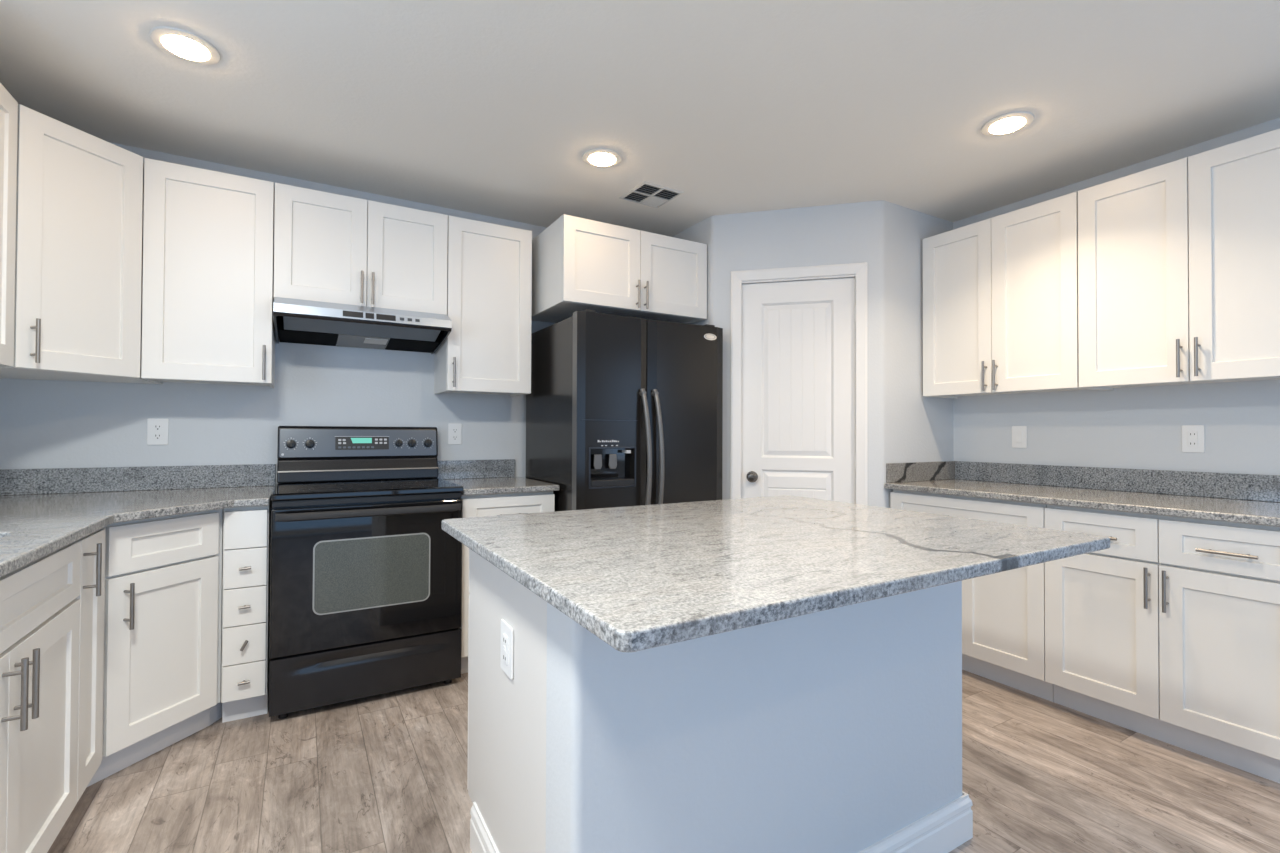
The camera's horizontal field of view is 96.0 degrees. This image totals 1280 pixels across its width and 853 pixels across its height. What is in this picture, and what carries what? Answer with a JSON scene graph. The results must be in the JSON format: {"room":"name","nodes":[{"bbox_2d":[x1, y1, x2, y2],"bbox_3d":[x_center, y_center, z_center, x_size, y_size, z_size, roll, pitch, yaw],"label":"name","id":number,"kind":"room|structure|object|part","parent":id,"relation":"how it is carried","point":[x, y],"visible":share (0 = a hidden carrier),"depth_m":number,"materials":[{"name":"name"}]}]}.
{"room":"kitchen","nodes":[
{"label":"kitchen","id":0,"kind":"room"},
{"bbox_2d":[0,142,554,482],"bbox_3d":[-0.799,-0.018,3.577,4.848,2.481,0.120,1,-1,-30],"label":"wall","id":1,"kind":"structure","parent":0,"point":[44,423],"depth_m":2.86,"materials":[{"name":"paint"}]},
{"bbox_2d":[0,104,156,383],"bbox_3d":[-2.331,-0.660,2.249,0.606,0.917,0.624,1,-1,-30],"label":"upper cabinet","id":2,"kind":"object","parent":1,"relation":"attached to","point":[80,194],"visible":0.89,"depth_m":2.17,"materials":[{"name":"paint"}]},
{"bbox_3d":[-2.126,-0.301,2.026,0.040,0.155,0.012,0,-1,15],"label":"handle","id":3,"kind":"part","parent":2,"relation":"part of","materials":[{"name":"silver metal"}]},
{"bbox_2d":[0,464,275,495],"bbox_3d":[-2.279,0.237,2.622,1.051,0.108,0.020,1,-1,-30],"label":"backsplash","id":4,"kind":"structure","parent":1,"relation":"attached to","point":[96,479],"depth_m":2.60,"materials":[{"name":"stone"}]},
{"bbox_2d":[147,418,168,444],"bbox_3d":[-2.227,0.024,2.661,0.076,0.122,0.008,1,-1,-30],"label":"wall outlet","id":5,"kind":"object","parent":1,"relation":"attached to","point":[157,428],"visible":1,"depth_m":2.66,"materials":[{"name":"white plastic"}]},
{"bbox_2d":[153,433,161,438],"bbox_3d":[-2.226,0.045,2.659,0.034,0.029,0.003,1,-1,-30],"label":"receptacle","id":6,"kind":"object","parent":5,"relation":"attached to","point":[155,435],"depth_m":2.66,"materials":[{"name":"grey plastic"}]},
{"bbox_2d":[153,424,162,429],"bbox_3d":[-2.225,0.003,2.660,0.034,0.029,0.003,1,-1,-30],"label":"receptacle","id":7,"kind":"object","parent":5,"relation":"attached to","point":[155,426],"depth_m":2.66,"materials":[{"name":"grey plastic"}]},
{"bbox_2d":[141,158,274,387],"bbox_3d":[-1.936,-0.654,2.625,0.457,0.917,0.376,1,-1,-30],"label":"upper cabinet","id":8,"kind":"object","parent":1,"relation":"attached to","point":[208,287],"visible":0.98,"depth_m":2.50,"materials":[{"name":"paint"}]},
{"bbox_3d":[-1.681,-0.285,2.577,0.012,0.155,0.040,1,-1,-30],"label":"handle","id":9,"kind":"part","parent":8,"relation":"part of","materials":[{"name":"silver metal"}]},
{"bbox_2d":[273,183,447,314],"bbox_3d":[-1.407,-0.842,2.938,0.766,0.529,0.376,1,-1,-30],"label":"upper cabinet","id":10,"kind":"object","parent":1,"relation":"attached to","point":[329,247],"visible":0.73,"depth_m":2.79,"materials":[{"name":"paint"}]},
{"bbox_3d":[-1.501,-0.845,2.722,0.382,0.526,0.019,1,-1,-30],"label":"door","id":11,"kind":"part","parent":10,"relation":"part of","materials":[{"name":"paint"}]},
{"bbox_3d":[-1.342,-0.670,2.780,0.012,0.155,0.040,1,-1,-30],"label":"handle","id":12,"kind":"part","parent":10,"relation":"part of","materials":[{"name":"silver metal"}]},
{"bbox_3d":[-1.300,-0.670,2.804,0.012,0.155,0.040,1,-1,-30],"label":"handle","id":13,"kind":"part","parent":10,"relation":"part of","materials":[{"name":"silver metal"}]},
{"bbox_3d":[-1.171,-0.842,2.916,0.378,0.526,0.019,1,-1,-30],"label":"door","id":14,"kind":"part","parent":10,"relation":"part of","materials":[{"name":"paint"}]},
{"bbox_2d":[273,297,451,353],"bbox_3d":[-1.382,-0.497,2.886,0.752,0.162,0.482,1,-1,-30],"label":"range hood","id":15,"kind":"object","parent":1,"relation":"attached to","point":[299,321],"visible":1,"depth_m":2.79,"materials":[{"name":"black metal"}]},
{"bbox_2d":[448,423,461,444],"bbox_3d":[-1.073,0.043,3.340,0.076,0.122,0.008,1,-1,-30],"label":"wall outlet","id":16,"kind":"object","parent":1,"relation":"attached to","point":[454,429],"visible":1,"depth_m":3.34,"materials":[{"name":"white plastic"}]},
{"bbox_2d":[438,459,514,479],"bbox_3d":[-0.961,0.251,3.397,0.459,0.108,0.020,1,-1,-30],"label":"backsplash","id":17,"kind":"structure","parent":1,"relation":"attached to","point":[496,468],"depth_m":3.38,"materials":[{"name":"stone"}]},
{"bbox_2d":[434,216,531,396],"bbox_3d":[-0.880,-0.643,3.246,0.459,0.917,0.376,1,-1,-30],"label":"upper cabinet","id":18,"kind":"object","parent":1,"relation":"attached to","point":[487,348],"visible":0.98,"depth_m":3.12,"materials":[{"name":"paint"}]},
{"bbox_3d":[-0.967,-0.282,2.997,0.012,0.155,0.040,1,-1,-30],"label":"handle","id":19,"kind":"part","parent":18,"relation":"part of","materials":[{"name":"silver metal"}]},
{"bbox_2d":[531,214,706,323],"bbox_3d":[-0.155,-0.870,3.486,0.928,0.452,0.702,1,-1,-30],"label":"upper cabinet","id":20,"kind":"object","parent":1,"relation":"attached to","point":[579,264],"visible":0.86,"depth_m":3.20,"materials":[{"name":"paint"}]},
{"bbox_3d":[-0.202,-0.874,3.109,0.460,0.449,0.019,1,-1,-30],"label":"door","id":21,"kind":"part","parent":20,"relation":"part of","materials":[{"name":"paint"}]},
{"bbox_3d":[-0.010,-0.730,3.186,0.012,0.155,0.040,1,-1,-30],"label":"handle","id":22,"kind":"part","parent":20,"relation":"part of","materials":[{"name":"silver metal"}]},
{"bbox_3d":[0.035,-0.730,3.212,0.012,0.155,0.040,1,-1,-30],"label":"handle","id":23,"kind":"part","parent":20,"relation":"part of","materials":[{"name":"silver metal"}]},
{"bbox_3d":[0.198,-0.870,3.343,0.460,0.449,0.019,1,-1,-30],"label":"door","id":24,"kind":"part","parent":20,"relation":"part of","materials":[{"name":"paint"}]},
{"bbox_2d":[0,0,1279,236],"bbox_3d":[0.612,-1.331,1.201,4.848,0.100,5.668,1,-1,-30],"label":"ceiling","id":25,"kind":"structure","parent":0,"point":[492,108],"depth_m":2.18,"materials":[{"name":"paint"}]},
{"bbox_2d":[149,26,220,64],"bbox_3d":[-1.527,-1.269,1.939,0.190,0.023,0.190,1,-1,-30],"label":"recessed light","id":26,"kind":"object","parent":25,"relation":"in","point":[182,44],"visible":1,"depth_m":1.92,"materials":[{"name":"white glass"}]},
{"bbox_2d":[582,148,621,167],"bbox_3d":[-0.179,-1.255,2.716,0.190,0.023,0.190,1,-1,-30],"label":"recessed light","id":27,"kind":"object","parent":25,"relation":"in","point":[596,157],"visible":1,"depth_m":2.69,"materials":[{"name":"white glass"}]},
{"bbox_2d":[619,181,683,207],"bbox_3d":[0.061,-1.257,3.139,0.256,0.008,0.256,1,-1,-32],"label":"ceiling vent","id":28,"kind":"object","parent":25,"relation":"in","point":[645,193],"visible":1,"depth_m":3.13,"materials":[{"name":"white metal"}]},
{"bbox_2d":[981,111,1034,135],"bbox_3d":[1.532,-1.252,2.405,0.190,0.023,0.190,1,-1,-30],"label":"recessed light","id":29,"kind":"object","parent":25,"relation":"in","point":[1012,122],"visible":1,"depth_m":2.38,"materials":[{"name":"white glass"}]},
{"bbox_2d":[47,670,1279,852],"bbox_3d":[0.602,1.230,1.171,4.848,0.060,5.668,1,-1,-30],"label":"floor","id":30,"kind":"structure","parent":0,"point":[385,772],"depth_m":1.92,"materials":[{"name":"wood"}]},
{"bbox_2d":[0,541,80,852],"bbox_3d":[-1.647,0.749,1.123,0.671,0.884,0.927,1,-1,-30],"label":"base cabinet","id":31,"kind":"object","parent":30,"relation":"on","point":[40,613],"visible":0.91,"depth_m":1.43,"materials":[{"name":"paint"}]},
{"bbox_3d":[-1.281,0.789,1.063,0.019,0.589,0.452,1,-1,-30],"label":"door","id":32,"kind":"part","parent":31,"relation":"part of","materials":[{"name":"paint"}]},
{"bbox_3d":[-1.353,0.583,1.249,0.040,0.155,0.012,1,-1,-30],"label":"handle","id":33,"kind":"part","parent":31,"relation":"part of","materials":[{"name":"silver metal"}]},
{"bbox_3d":[-1.385,0.584,1.302,0.040,0.155,0.012,1,-1,-30],"label":"handle","id":34,"kind":"part","parent":31,"relation":"part of","materials":[{"name":"silver metal"}]},
{"bbox_3d":[-1.399,0.407,1.271,0.019,0.157,0.923,1,-1,-30],"label":"false drawer","id":35,"kind":"part","parent":31,"relation":"part of","materials":[{"name":"paint"}]},
{"bbox_2d":[74,527,105,801],"bbox_3d":[-1.948,0.753,1.636,0.670,0.884,0.260,1,-1,-30],"label":"base cabinet","id":36,"kind":"object","parent":30,"relation":"on","point":[93,545],"visible":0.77,"depth_m":1.78,"materials":[{"name":"paint"}]},
{"bbox_3d":[-1.620,0.425,1.706,0.040,0.155,0.012,1,-1,-30],"label":"handle","id":37,"kind":"part","parent":36,"relation":"part of","materials":[{"name":"silver metal"}]},
{"bbox_2d":[86,509,222,787],"bbox_3d":[-2.137,0.759,2.194,0.910,0.884,0.891,1,-1,-30],"label":"base cabinet","id":38,"kind":"object","parent":30,"relation":"on","point":[164,575],"visible":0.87,"depth_m":2.08,"materials":[{"name":"paint"}]},
{"bbox_3d":[-1.730,0.608,1.951,0.040,0.155,0.012,0,-1,15],"label":"handle","id":39,"kind":"part","parent":38,"relation":"part of","materials":[{"name":"silver metal"}]},
{"bbox_2d":[0,486,274,576],"bbox_3d":[-1.761,0.298,1.721,1.072,0.030,2.097,1,-1,-30],"label":"countertop","id":40,"kind":"structure","parent":38,"relation":"on","point":[33,527],"depth_m":2.00,"materials":[{"name":"stone"}]},
{"bbox_3d":[-1.724,0.802,2.093,0.019,0.583,0.380,0,-1,15],"label":"door","id":41,"kind":"part","parent":38,"relation":"part of","materials":[{"name":"paint"}]},
{"bbox_3d":[-1.722,0.419,2.098,0.019,0.164,0.380,0,-1,15],"label":"drawer","id":42,"kind":"part","parent":38,"relation":"part of","materials":[{"name":"paint"}]},
{"bbox_2d":[221,501,271,722],"bbox_3d":[-1.740,0.765,2.574,0.154,0.884,0.639,1,-1,-30],"label":"base cabinet","id":43,"kind":"object","parent":30,"relation":"on","point":[246,530],"visible":0.92,"depth_m":2.33,"materials":[{"name":"paint"}]},
{"bbox_3d":[-1.586,1.024,2.307,0.041,0.014,0.028,1,-1,-30],"label":"knob","id":44,"kind":"part","parent":43,"relation":"part of","materials":[{"name":"silver metal"}]},
{"bbox_3d":[-1.597,0.878,2.329,0.144,0.149,0.019,1,-1,-30],"label":"drawer","id":45,"kind":"part","parent":43,"relation":"part of","materials":[{"name":"paint"}]},
{"bbox_3d":[-1.585,0.876,2.309,0.029,0.041,0.028,1,-1,-30],"label":"knob","id":46,"kind":"part","parent":43,"relation":"part of","materials":[{"name":"silver metal"}]},
{"bbox_3d":[-1.598,1.027,2.328,0.144,0.140,0.019,1,-1,-30],"label":"drawer","id":47,"kind":"part","parent":43,"relation":"part of","materials":[{"name":"paint"}]},
{"bbox_3d":[-1.585,0.723,2.311,0.041,0.014,0.028,1,-1,-30],"label":"knob","id":48,"kind":"part","parent":43,"relation":"part of","materials":[{"name":"silver metal"}]},
{"bbox_3d":[-1.596,0.571,2.333,0.144,0.153,0.019,1,-1,-30],"label":"drawer","id":49,"kind":"part","parent":43,"relation":"part of","materials":[{"name":"paint"}]},
{"bbox_3d":[-1.584,0.569,2.313,0.041,0.014,0.028,1,-1,-30],"label":"knob","id":50,"kind":"part","parent":43,"relation":"part of","materials":[{"name":"silver metal"}]},
{"bbox_3d":[-1.597,0.726,2.331,0.144,0.148,0.019,1,-1,-30],"label":"drawer","id":51,"kind":"part","parent":43,"relation":"part of","materials":[{"name":"paint"}]},
{"bbox_3d":[-1.595,0.416,2.335,0.144,0.150,0.019,1,-1,-30],"label":"drawer","id":52,"kind":"part","parent":43,"relation":"part of","materials":[{"name":"paint"}]},
{"bbox_2d":[269,426,462,718],"bbox_3d":[-1.313,0.604,2.772,0.763,1.213,0.713,1,-1,-30],"label":"range","id":53,"kind":"object","parent":30,"relation":"on","point":[366,576],"visible":1,"depth_m":2.54,"materials":[{"name":"black metal"}]},
{"bbox_3d":[-1.722,0.086,2.845,0.043,0.044,0.024,1,-1,-30],"label":"knob","id":54,"kind":"part","parent":53,"relation":"part of","materials":[{"name":"black plastic"}]},
{"bbox_3d":[-1.653,0.087,2.886,0.043,0.044,0.024,1,-1,-30],"label":"knob","id":55,"kind":"part","parent":53,"relation":"part of","materials":[{"name":"black plastic"}]},
{"bbox_3d":[-1.451,0.086,3.017,0.737,0.139,0.024,1,-1,-30],"label":"console panel","id":56,"kind":"part","parent":53,"relation":"part of","materials":[{"name":"grey metal"}]},
{"bbox_3d":[-1.177,1.062,2.531,0.759,0.223,0.042,1,-1,-30],"label":"storage drawer","id":57,"kind":"part","parent":53,"relation":"part of","materials":[{"name":"black metal"}]},
{"bbox_3d":[-1.175,0.641,2.535,0.759,0.600,0.043,1,-1,-30],"label":"oven door","id":58,"kind":"part","parent":53,"relation":"part of","materials":[{"name":"black glass"}]},
{"bbox_2d":[271,478,462,500],"bbox_3d":[-1.305,0.293,2.764,0.763,0.028,0.580,1,-1,-30],"label":"cooktop","id":59,"kind":"object","parent":53,"relation":"in","point":[307,489],"depth_m":2.63,"materials":[{"name":"black glass"}]},
{"bbox_3d":[-1.148,0.370,2.494,0.731,0.033,0.063,1,-1,-30],"label":"oven handle","id":60,"kind":"part","parent":53,"relation":"part of","materials":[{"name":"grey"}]},
{"bbox_3d":[-1.294,0.091,3.097,0.037,0.038,0.023,1,-1,-30],"label":"knob","id":61,"kind":"part","parent":53,"relation":"part of","materials":[{"name":"black plastic"}]},
{"bbox_3d":[-1.237,0.091,3.130,0.043,0.044,0.024,1,-1,-30],"label":"knob","id":62,"kind":"part","parent":53,"relation":"part of","materials":[{"name":"black plastic"}]},
{"bbox_3d":[-1.166,0.092,3.172,0.043,0.044,0.024,1,-1,-30],"label":"knob","id":63,"kind":"part","parent":53,"relation":"part of","materials":[{"name":"black plastic"}]},
{"bbox_2d":[460,491,554,673],"bbox_3d":[-0.794,0.775,3.123,0.472,0.884,0.651,1,-1,-30],"label":"base cabinet","id":64,"kind":"object","parent":30,"relation":"on","point":[525,502],"visible":0.13,"depth_m":2.83,"materials":[{"name":"paint"}]},
{"bbox_3d":[-0.654,0.816,2.885,0.471,0.583,0.019,1,-1,-30],"label":"door","id":65,"kind":"part","parent":64,"relation":"part of","materials":[{"name":"paint"}]},
{"bbox_2d":[445,477,559,494],"bbox_3d":[-0.790,0.318,3.136,0.492,0.030,0.642,1,-1,-30],"label":"countertop","id":66,"kind":"structure","parent":64,"relation":"on","point":[475,486],"depth_m":2.95,"materials":[{"name":"stone"}]},
{"bbox_3d":[-0.653,0.432,2.889,0.471,0.164,0.019,1,-1,-30],"label":"drawer","id":67,"kind":"part","parent":64,"relation":"part of","materials":[{"name":"paint"}]},
{"bbox_2d":[526,309,722,511],"bbox_3d":[-0.093,0.321,3.361,0.911,1.802,0.846,1,-1,-30],"label":"refrigerator","id":68,"kind":"object","parent":30,"relation":"on","point":[622,411],"visible":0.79,"depth_m":3.05,"materials":[{"name":"black metal"}]},
{"bbox_3d":[-0.152,0.274,2.958,0.399,1.688,0.068,1,-1,-30],"label":"freezer door","id":69,"kind":"part","parent":68,"relation":"part of","materials":[{"name":"black metal"}]},
{"bbox_3d":[0.027,0.212,2.987,0.034,0.822,0.080,1,-1,-45],"label":"door handle","id":70,"kind":"part","parent":68,"relation":"part of","materials":[{"name":"grey metal"}]},
{"bbox_3d":[0.092,0.213,3.025,0.034,0.822,0.080,1,-1,-45],"label":"door handle","id":71,"kind":"part","parent":68,"relation":"part of","materials":[{"name":"grey metal"}]},
{"bbox_3d":[0.243,0.278,3.191,0.505,1.688,0.068,1,-1,-30],"label":"fridge door","id":72,"kind":"part","parent":68,"relation":"part of","materials":[{"name":"black metal"}]},
{"bbox_2d":[467,548,972,852],"bbox_3d":[0.212,0.763,1.735,1.284,0.884,0.842,1,-1,-30],"label":"kitchen island","id":73,"kind":"object","parent":30,"relation":"on","point":[836,730],"visible":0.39,"depth_m":1.33,"materials":[{"name":"paint"}]},
{"bbox_3d":[-0.338,0.805,1.842,0.415,0.586,0.019,1,-1,-30],"label":"door","id":74,"kind":"part","parent":73,"relation":"part of","materials":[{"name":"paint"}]},
{"bbox_3d":[-0.336,0.421,1.847,0.415,0.166,0.019,1,-1,-30],"label":"drawer","id":75,"kind":"part","parent":73,"relation":"part of","materials":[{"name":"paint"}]},
{"bbox_2d":[500,619,513,679],"bbox_3d":[-0.326,0.542,1.404,0.009,0.122,0.090,1,-1,-30],"label":"wall outlet","id":76,"kind":"object","parent":73,"relation":"attached to","point":[507,632],"visible":1,"depth_m":1.39,"materials":[{"name":"white plastic"}]},
{"bbox_2d":[503,633,507,664],"bbox_3d":[-0.328,0.542,1.403,0.003,0.066,0.033,1,-1,-30],"label":"receptacle","id":77,"kind":"object","parent":76,"relation":"attached to","point":[505,635],"depth_m":1.40,"materials":[{"name":"grey plastic"}]},
{"bbox_3d":[-0.345,0.758,1.461,0.018,0.884,0.628,1,-1,-30],"label":"panel","id":78,"kind":"part","parent":73,"relation":"part of","materials":[{"name":"white paint"}]},
{"bbox_3d":[0.246,1.142,1.670,1.284,0.124,0.702,1,-1,-30],"label":"baseboard","id":79,"kind":"part","parent":73,"relation":"part of","materials":[{"name":"paint"}]},
{"bbox_2d":[442,495,1109,651],"bbox_3d":[0.317,0.305,1.658,1.483,0.030,1.176,1,-1,-30],"label":"island countertop","id":80,"kind":"structure","parent":73,"relation":"on","point":[643,577],"depth_m":1.28,"materials":[{"name":"stone"}]},
{"bbox_2d":[890,489,1053,701],"bbox_3d":[1.823,0.784,2.995,0.659,0.884,0.762,1,-1,-30],"label":"base cabinet","id":81,"kind":"object","parent":30,"relation":"on","point":[1003,613],"visible":0.23,"depth_m":2.69,"materials":[{"name":"paint"}]},
{"bbox_3d":[1.583,0.441,2.857,0.019,0.164,0.761,1,-1,-30],"label":"drawer","id":82,"kind":"part","parent":81,"relation":"part of","materials":[{"name":"paint"}]},
{"bbox_3d":[1.678,0.823,2.688,0.019,0.583,0.379,1,-1,-30],"label":"door","id":83,"kind":"part","parent":81,"relation":"part of","materials":[{"name":"paint"}]},
{"bbox_2d":[1044,504,1279,782],"bbox_3d":[2.214,0.778,2.330,0.659,0.884,0.777,1,-1,-30],"label":"base cabinet","id":84,"kind":"object","parent":30,"relation":"on","point":[1169,633],"visible":0.82,"depth_m":2.15,"materials":[{"name":"paint"}]},
{"bbox_2d":[884,479,1279,526],"bbox_3d":[2.024,0.324,2.666,0.656,0.030,1.569,1,-1,-30],"label":"countertop","id":85,"kind":"structure","parent":84,"relation":"on","point":[1266,513],"depth_m":2.43,"materials":[{"name":"stone"}]},
{"bbox_3d":[1.875,0.436,2.360,0.019,0.164,0.386,1,-1,-30],"label":"drawer","id":86,"kind":"part","parent":84,"relation":"part of","materials":[{"name":"paint"}]},
{"bbox_3d":[1.874,0.819,2.356,0.019,0.583,0.386,1,-1,-30],"label":"door","id":87,"kind":"part","parent":84,"relation":"part of","materials":[{"name":"paint"}]},
{"bbox_3d":[1.934,0.615,2.198,0.040,0.155,0.012,1,-1,-30],"label":"handle","id":88,"kind":"part","parent":84,"relation":"part of","materials":[{"name":"silver metal"}]},
{"bbox_3d":[1.962,0.614,2.152,0.040,0.155,0.012,1,-1,-30],"label":"handle","id":89,"kind":"part","parent":84,"relation":"part of","materials":[{"name":"silver metal"}]},
{"bbox_3d":[2.073,0.433,2.024,0.019,0.164,0.386,1,-1,-30],"label":"drawer","id":90,"kind":"part","parent":84,"relation":"part of","materials":[{"name":"paint"}]},
{"bbox_3d":[2.071,0.816,2.020,0.019,0.583,0.386,1,-1,-30],"label":"door","id":91,"kind":"part","parent":84,"relation":"part of","materials":[{"name":"paint"}]},
{"bbox_3d":[2.047,0.442,2.009,0.040,0.012,0.155,1,-1,-30],"label":"handle","id":92,"kind":"part","parent":84,"relation":"part of","materials":[{"name":"silver metal"}]},
{"bbox_2d":[672,200,952,507],"bbox_3d":[0.936,-0.012,3.567,1.907,2.481,0.556,0,-1,15],"label":"wall","id":93,"kind":"structure","parent":0,"point":[904,425],"depth_m":3.30,"materials":[{"name":"paint"}]},
{"bbox_2d":[741,278,854,503],"bbox_3d":[0.901,0.187,3.300,0.641,2.053,0.102,0,-1,15],"label":"door","id":94,"kind":"structure","parent":93,"relation":"in","point":[798,384],"depth_m":3.32,"materials":[{"name":"paint"}]},
{"bbox_3d":[0.649,0.294,3.346,0.066,0.066,0.066,0,-1,15],"label":"knob","id":95,"kind":"part","parent":94,"relation":"part of","materials":[{"name":"silver metal"}]},
{"bbox_2d":[730,262,867,504],"bbox_3d":[0.907,0.157,3.334,0.752,2.137,0.119,0,-1,15],"label":"trim","id":96,"kind":"structure","parent":93,"relation":"attached to","point":[858,271],"depth_m":3.27,"materials":[{"name":"paint"}]},
{"bbox_2d":[886,461,954,482],"bbox_3d":[1.640,0.260,3.340,0.637,0.108,0.020,1,-1,-30],"label":"backsplash","id":97,"kind":"structure","parent":93,"relation":"attached to","point":[939,470],"depth_m":3.31,"materials":[{"name":"stone"}]},
{"bbox_2d":[953,118,1279,474],"bbox_3d":[2.675,-0.019,2.332,0.120,2.481,5.548,1,-1,-30],"label":"wall","id":98,"kind":"structure","parent":0,"point":[1128,427],"depth_m":2.76,"materials":[{"name":"paint"}]},
{"bbox_2d":[923,192,1108,397],"bbox_3d":[1.958,-0.633,3.083,0.365,0.917,0.775,1,-1,-30],"label":"upper cabinet","id":99,"kind":"object","parent":98,"relation":"attached to","point":[1000,293],"visible":0.96,"depth_m":2.96,"materials":[{"name":"paint"}]},
{"bbox_3d":[1.745,-0.633,3.183,0.019,0.914,0.384,1,-1,-30],"label":"door","id":100,"kind":"part","parent":99,"relation":"part of","materials":[{"name":"paint"}]},
{"bbox_3d":[1.804,-0.264,3.018,0.040,0.155,0.012,1,-1,-30],"label":"handle","id":101,"kind":"part","parent":99,"relation":"part of","materials":[{"name":"silver metal"}]},
{"bbox_3d":[1.831,-0.265,2.972,0.040,0.155,0.012,1,-1,-30],"label":"handle","id":102,"kind":"part","parent":99,"relation":"part of","materials":[{"name":"silver metal"}]},
{"bbox_3d":[1.942,-0.636,2.849,0.019,0.914,0.384,1,-1,-30],"label":"door","id":103,"kind":"part","parent":99,"relation":"part of","materials":[{"name":"paint"}]},
{"bbox_2d":[1012,426,1026,447],"bbox_3d":[2.095,0.057,3.186,0.012,0.122,0.076,1,-1,-30],"label":"light switch","id":104,"kind":"object","parent":98,"relation":"attached to","point":[1019,433],"visible":1,"depth_m":3.18,"materials":[{"name":"white plastic"}]},
{"bbox_2d":[955,461,1279,501],"bbox_3d":[2.304,0.257,2.819,0.020,0.108,1.548,1,-1,-30],"label":"backsplash","id":105,"kind":"structure","parent":98,"relation":"attached to","point":[1256,487],"depth_m":2.73,"materials":[{"name":"stone"}]},
{"bbox_2d":[1078,129,1279,390],"bbox_3d":[2.351,-0.640,2.414,0.365,0.917,0.775,1,-1,-30],"label":"upper cabinet","id":106,"kind":"object","parent":98,"relation":"attached to","point":[1179,260],"visible":1,"depth_m":2.35,"materials":[{"name":"paint"}]},
{"bbox_3d":[2.139,-0.639,2.514,0.019,0.914,0.384,1,-1,-30],"label":"door","id":107,"kind":"part","parent":106,"relation":"part of","materials":[{"name":"paint"}]},
{"bbox_3d":[2.198,-0.278,2.349,0.040,0.155,0.012,1,-1,-30],"label":"handle","id":108,"kind":"part","parent":106,"relation":"part of","materials":[{"name":"silver metal"}]},
{"bbox_3d":[2.226,-0.278,2.301,0.040,0.155,0.012,1,-1,-30],"label":"handle","id":109,"kind":"part","parent":106,"relation":"part of","materials":[{"name":"silver metal"}]},
{"bbox_3d":[2.335,-0.642,2.180,0.019,0.914,0.384,1,-1,-30],"label":"door","id":110,"kind":"part","parent":106,"relation":"part of","materials":[{"name":"paint"}]},
{"bbox_2d":[1182,425,1204,452],"bbox_3d":[2.461,0.055,2.566,0.009,0.122,0.076,1,-1,-30],"label":"wall outlet","id":111,"kind":"object","parent":98,"relation":"attached to","point":[1193,436],"visible":1,"depth_m":2.56,"materials":[{"name":"white plastic"}]},
{"bbox_2d":[1188,431,1197,445],"bbox_3d":[2.459,0.055,2.565,0.003,0.066,0.033,1,-1,-30],"label":"receptacle","id":112,"kind":"object","parent":111,"relation":"attached to","point":[1192,435],"depth_m":2.56,"materials":[{"name":"grey plastic"}]},
{"bbox_3d":[-1.400,-0.063,-0.064,0.120,2.481,5.548,1,-1,-30],"label":"wall","id":113,"kind":"structure","parent":0,"visible":0},
{"bbox_2d":[0,83,17,366],"bbox_3d":[-2.161,-0.665,1.720,0.365,0.917,0.457,1,-1,-30],"label":"upper cabinet","id":114,"kind":"object","parent":113,"relation":"attached to","point":[8,104],"visible":1,"depth_m":1.93,"materials":[{"name":"paint"}]}
]}

